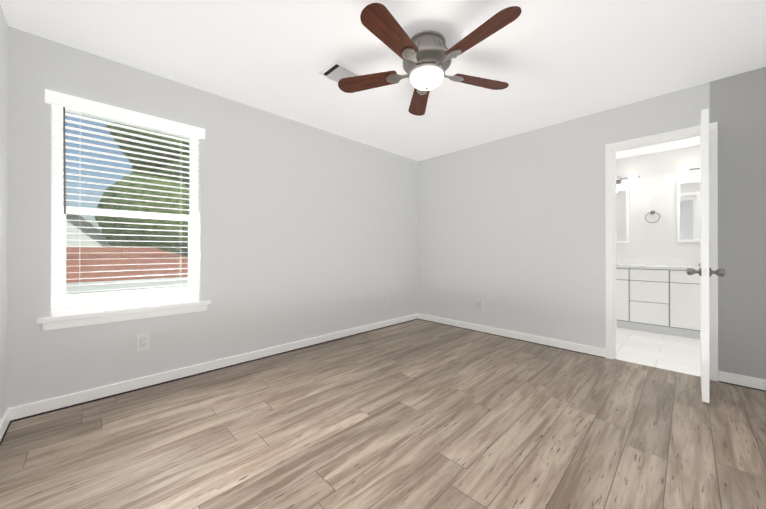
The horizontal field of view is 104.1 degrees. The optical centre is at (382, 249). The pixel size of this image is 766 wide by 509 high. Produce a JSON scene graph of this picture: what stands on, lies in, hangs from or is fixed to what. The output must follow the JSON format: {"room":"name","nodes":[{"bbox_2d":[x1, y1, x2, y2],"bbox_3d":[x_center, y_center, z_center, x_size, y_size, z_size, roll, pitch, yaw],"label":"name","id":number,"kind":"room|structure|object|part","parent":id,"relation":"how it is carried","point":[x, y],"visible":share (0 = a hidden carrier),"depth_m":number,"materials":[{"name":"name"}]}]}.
{"room":"empty bedroom","nodes":[
{"label":"empty bedroom","id":0,"kind":"room"},
{"bbox_2d":[0,5,7,420],"bbox_3d":[-1.080,-0.165,0.495,0.120,2.440,3.645,0,0,-44],"label":"wall","id":1,"kind":"structure","parent":0,"point":[3,188],"depth_m":1.76,"materials":[{"name":"white paint"}]},
{"bbox_2d":[0,406,15,444],"bbox_3d":[-1.067,1.013,0.579,0.019,0.085,3.480,0,0,-44],"label":"baseboard","id":2,"kind":"structure","parent":1,"relation":"attached to","point":[9,416],"depth_m":1.76,"materials":[{"name":"white wood"}]},
{"bbox_2d":[7,26,417,407],"bbox_3d":[-0.944,-0.158,3.291,4.225,2.440,0.160,0,0,-44],"label":"wall","id":3,"kind":"structure","parent":0,"point":[306,231],"depth_m":2.72,"materials":[{"name":"white paint"}]},
{"bbox_2d":[37,105,210,330],"bbox_3d":[-1.908,-0.253,2.311,0.991,1.555,0.192,0,0,-44],"label":"window","id":4,"kind":"structure","parent":3,"relation":"in","point":[58,254],"depth_m":2.21,"materials":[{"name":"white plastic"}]},
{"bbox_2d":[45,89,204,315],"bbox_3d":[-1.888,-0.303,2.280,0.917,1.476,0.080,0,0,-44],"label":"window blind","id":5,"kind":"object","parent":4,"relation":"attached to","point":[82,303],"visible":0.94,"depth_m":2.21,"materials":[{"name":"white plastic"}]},
{"bbox_2d":[137,333,149,351],"bbox_3d":[-1.840,0.708,2.293,0.078,0.128,0.009,0,0,-44],"label":"electrical outlet","id":6,"kind":"object","parent":3,"relation":"attached to","point":[143,342],"visible":1,"depth_m":2.29,"materials":[{"name":"white plastic"}]},
{"bbox_2d":[7,313,419,420],"bbox_3d":[-0.877,1.019,3.227,3.995,0.085,0.019,0,0,-44],"label":"baseboard","id":7,"kind":"structure","parent":3,"relation":"attached to","point":[20,412],"depth_m":2.43,"materials":[{"name":"white wood"}]},
{"bbox_2d":[382,297,386,306],"bbox_3d":[0.021,0.712,4.115,0.078,0.128,0.009,0,0,-44],"label":"electrical outlet","id":8,"kind":"object","parent":3,"relation":"attached to","point":[384,301],"visible":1,"depth_m":4.11,"materials":[{"name":"white plastic"}]},
{"bbox_2d":[0,319,765,508],"bbox_3d":[0.299,1.119,1.954,4.135,0.120,3.805,0,0,-44],"label":"floor","id":9,"kind":"structure","parent":0,"point":[418,414],"depth_m":1.70,"materials":[{"name":"brown wood"}]},
{"bbox_2d":[0,0,765,160],"bbox_3d":[1.076,-1.440,2.720,6.310,0.120,3.805,0,0,-44],"label":"ceiling","id":10,"kind":"structure","parent":0,"point":[551,62],"depth_m":2.09,"materials":[{"name":"white paint"}]},
{"bbox_2d":[318,60,363,82],"bbox_3d":[-0.327,-1.368,2.339,0.266,0.025,0.229,0,0,-44],"label":"ceiling vent","id":11,"kind":"object","parent":10,"relation":"in","point":[336,71],"visible":0.69,"depth_m":2.30,"materials":[{"name":"white metal"}]},
{"bbox_2d":[338,3,521,115],"bbox_3d":[0.296,-1.227,1.964,1.230,0.308,1.225,0,0,-44],"label":"ceiling fan","id":12,"kind":"object","parent":10,"relation":"hanging from","point":[427,56],"visible":1,"depth_m":1.89,"materials":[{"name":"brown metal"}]},
{"bbox_3d":[-0.059,-1.194,2.105,0.321,0.046,0.527,0,0,-44],"label":"blade","id":13,"kind":"part","parent":12,"relation":"part of","materials":[{"name":"brown wood"}]},
{"bbox_3d":[0.093,-1.195,1.702,0.574,0.046,0.189,0,0,-44],"label":"blade","id":14,"kind":"part","parent":12,"relation":"part of","materials":[{"name":"brown wood"}]},
{"bbox_3d":[0.292,-1.193,2.370,0.436,0.046,0.445,0,0,-44],"label":"blade","id":15,"kind":"part","parent":12,"relation":"part of","materials":[{"name":"brown wood"}]},
{"bbox_3d":[0.293,-1.273,2.003,0.324,0.217,0.324,0,0,-44],"label":"motor","id":16,"kind":"part","parent":12,"relation":"part of","materials":[{"name":"silver metal"}]},
{"bbox_3d":[0.293,-1.120,2.003,0.224,0.093,0.224,0,0,-44],"label":"globe","id":17,"kind":"part","parent":12,"relation":"part of","materials":[{"name":"white glass"}]},
{"bbox_3d":[0.645,-1.194,2.106,0.533,0.046,0.308,0,0,-44],"label":"blade","id":18,"kind":"part","parent":12,"relation":"part of","materials":[{"name":"brown wood"}]},
{"bbox_3d":[0.495,-1.195,1.704,0.179,0.046,0.575,0,0,-44],"label":"blade","id":19,"kind":"part","parent":12,"relation":"part of","materials":[{"name":"brown wood"}]},
{"bbox_2d":[418,67,765,380],"bbox_3d":[1.857,-0.158,3.370,0.110,2.440,3.645,0,0,-44],"label":"wall","id":20,"kind":"structure","parent":0,"point":[512,233],"depth_m":3.19,"materials":[{"name":"white paint"}]},
{"bbox_2d":[477,299,481,309],"bbox_3d":[1.259,0.711,3.895,0.009,0.128,0.078,0,0,-44],"label":"electrical outlet","id":21,"kind":"object","parent":20,"relation":"attached to","point":[479,304],"visible":1,"depth_m":3.89,"materials":[{"name":"white plastic"}]},
{"bbox_2d":[420,314,605,357],"bbox_3d":[1.374,1.021,3.771,0.018,0.085,2.331,0,0,-44],"label":"baseboard","id":22,"kind":"structure","parent":20,"relation":"attached to","point":[579,348],"depth_m":3.49,"materials":[{"name":"white wood"}]},
{"bbox_2d":[605,122,717,380],"bbox_3d":[2.493,0.012,2.720,0.142,2.097,0.736,0,0,-44],"label":"door frame","id":23,"kind":"structure","parent":20,"relation":"attached to","point":[611,149],"depth_m":2.66,"materials":[{"name":"white wood"}]},
{"bbox_2d":[686,108,724,402],"bbox_3d":[2.438,0.038,2.267,0.614,2.018,0.185,0,0,-44],"label":"bathroom door","id":24,"kind":"structure","parent":20,"relation":"in","point":[705,271],"depth_m":2.06,"materials":[{"name":"white wood"}]},
{"bbox_2d":[719,371,765,391],"bbox_3d":[2.849,1.017,2.263,0.018,0.085,0.409,0,0,-44],"label":"baseboard","id":25,"kind":"structure","parent":20,"relation":"attached to","point":[724,377],"depth_m":2.32,"materials":[{"name":"white wood"}]},
{"bbox_2d":[614,327,700,376],"bbox_3d":[3.014,1.123,3.690,2.175,0.120,2.490,0,0,-44],"label":"floor","id":26,"kind":"structure","parent":0,"point":[680,354],"depth_m":3.16,"materials":[{"name":"white tile"}]},
{"bbox_2d":[616,265,699,338],"bbox_3d":[3.618,0.653,4.046,0.568,0.820,1.903,0,0,-44],"label":"bathroom vanity","id":27,"kind":"object","parent":26,"relation":"on","point":[659,295],"depth_m":3.78,"materials":[{"name":"grey wood"}]},
{"bbox_2d":[624,265,699,268],"bbox_3d":[3.611,0.226,4.048,0.576,0.035,1.912,0,0,-44],"label":"countertop","id":28,"kind":"structure","parent":27,"relation":"on","point":[625,266],"depth_m":3.84,"materials":[{"name":"white stone"}]},
{"bbox_2d":[616,145,699,257],"bbox_3d":[3.748,-0.155,4.412,0.120,2.440,2.490,0,0,-44],"label":"wall","id":29,"kind":"structure","parent":0,"point":[653,186],"depth_m":4.21,"materials":[{"name":"white paint"}]},
{"bbox_2d":[616,188,628,242],"bbox_3d":[3.428,-0.512,4.638,0.021,0.815,0.602,0,0,-44],"label":"bathroom mirror","id":30,"kind":"object","parent":29,"relation":"attached to","point":[622,215],"visible":0.42,"depth_m":4.47,"materials":[{"name":"white mirror"}]},
{"bbox_2d":[616,172,639,183],"bbox_3d":[3.450,-1.055,4.493,0.194,0.120,0.620,0,0,-44],"label":"sconce","id":31,"kind":"object","parent":29,"relation":"attached to","point":[633,175],"visible":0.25,"depth_m":4.28,"materials":[{"name":"white glass"}]},
{"bbox_2d":[645,210,659,222],"bbox_3d":[3.811,-0.471,4.223,0.054,0.181,0.160,0,0,-44],"label":"towel ring","id":32,"kind":"object","parent":29,"relation":"attached to","point":[652,212],"visible":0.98,"depth_m":4.22,"materials":[{"name":"silver metal"}]},
{"bbox_2d":[616,257,699,264],"bbox_3d":[3.810,0.159,4.242,0.020,0.100,1.912,0,0,-44],"label":"backsplash","id":33,"kind":"structure","parent":29,"relation":"attached to","point":[619,260],"depth_m":4.20,"materials":[{"name":"white stone"}]},
{"bbox_2d":[677,179,699,241],"bbox_3d":[4.207,-0.514,3.842,0.021,0.815,0.602,0,0,-44],"label":"bathroom mirror","id":34,"kind":"object","parent":29,"relation":"attached to","point":[688,211],"visible":0.46,"depth_m":3.98,"materials":[{"name":"white mirror"}]},
{"bbox_2d":[677,164,699,173],"bbox_3d":[4.149,-1.057,3.779,0.194,0.120,0.620,0,0,-44],"label":"sconce","id":35,"kind":"object","parent":29,"relation":"attached to","point":[682,168],"visible":0.31,"depth_m":3.90,"materials":[{"name":"white glass"}]},
{"label":"outside","id":36,"kind":"structure","parent":0,"visible":0},
{"bbox_3d":[-50.306,4.228,51.369,240.000,0.300,136.000,0,0,-44],"label":"ground","id":37,"kind":"structure","parent":36,"visible":0},
{"bbox_2d":[63,204,112,245],"bbox_3d":[-20.694,-0.608,15.298,10.550,9.199,9.700,0,0,-44],"label":"house","id":38,"kind":"structure","parent":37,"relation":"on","point":[78,241],"depth_m":14.72,"materials":[{"name":"white"}]},
{"bbox_2d":[66,247,187,293],"bbox_3d":[-10.985,1.941,5.764,14.820,4.054,4.420,0,0,-44],"label":"fence","id":39,"kind":"object","parent":37,"relation":"on","point":[140,252],"depth_m":7.86,"materials":[{"name":"red wood"}]},
{"bbox_2d":[94,122,188,256],"bbox_3d":[-10.246,-1.981,16.753,8.634,11.951,8.690,0,0,-44],"label":"tree","id":40,"kind":"object","parent":37,"relation":"on","point":[128,238],"depth_m":12.70,"materials":[{"name":"green plant"}]}
]}

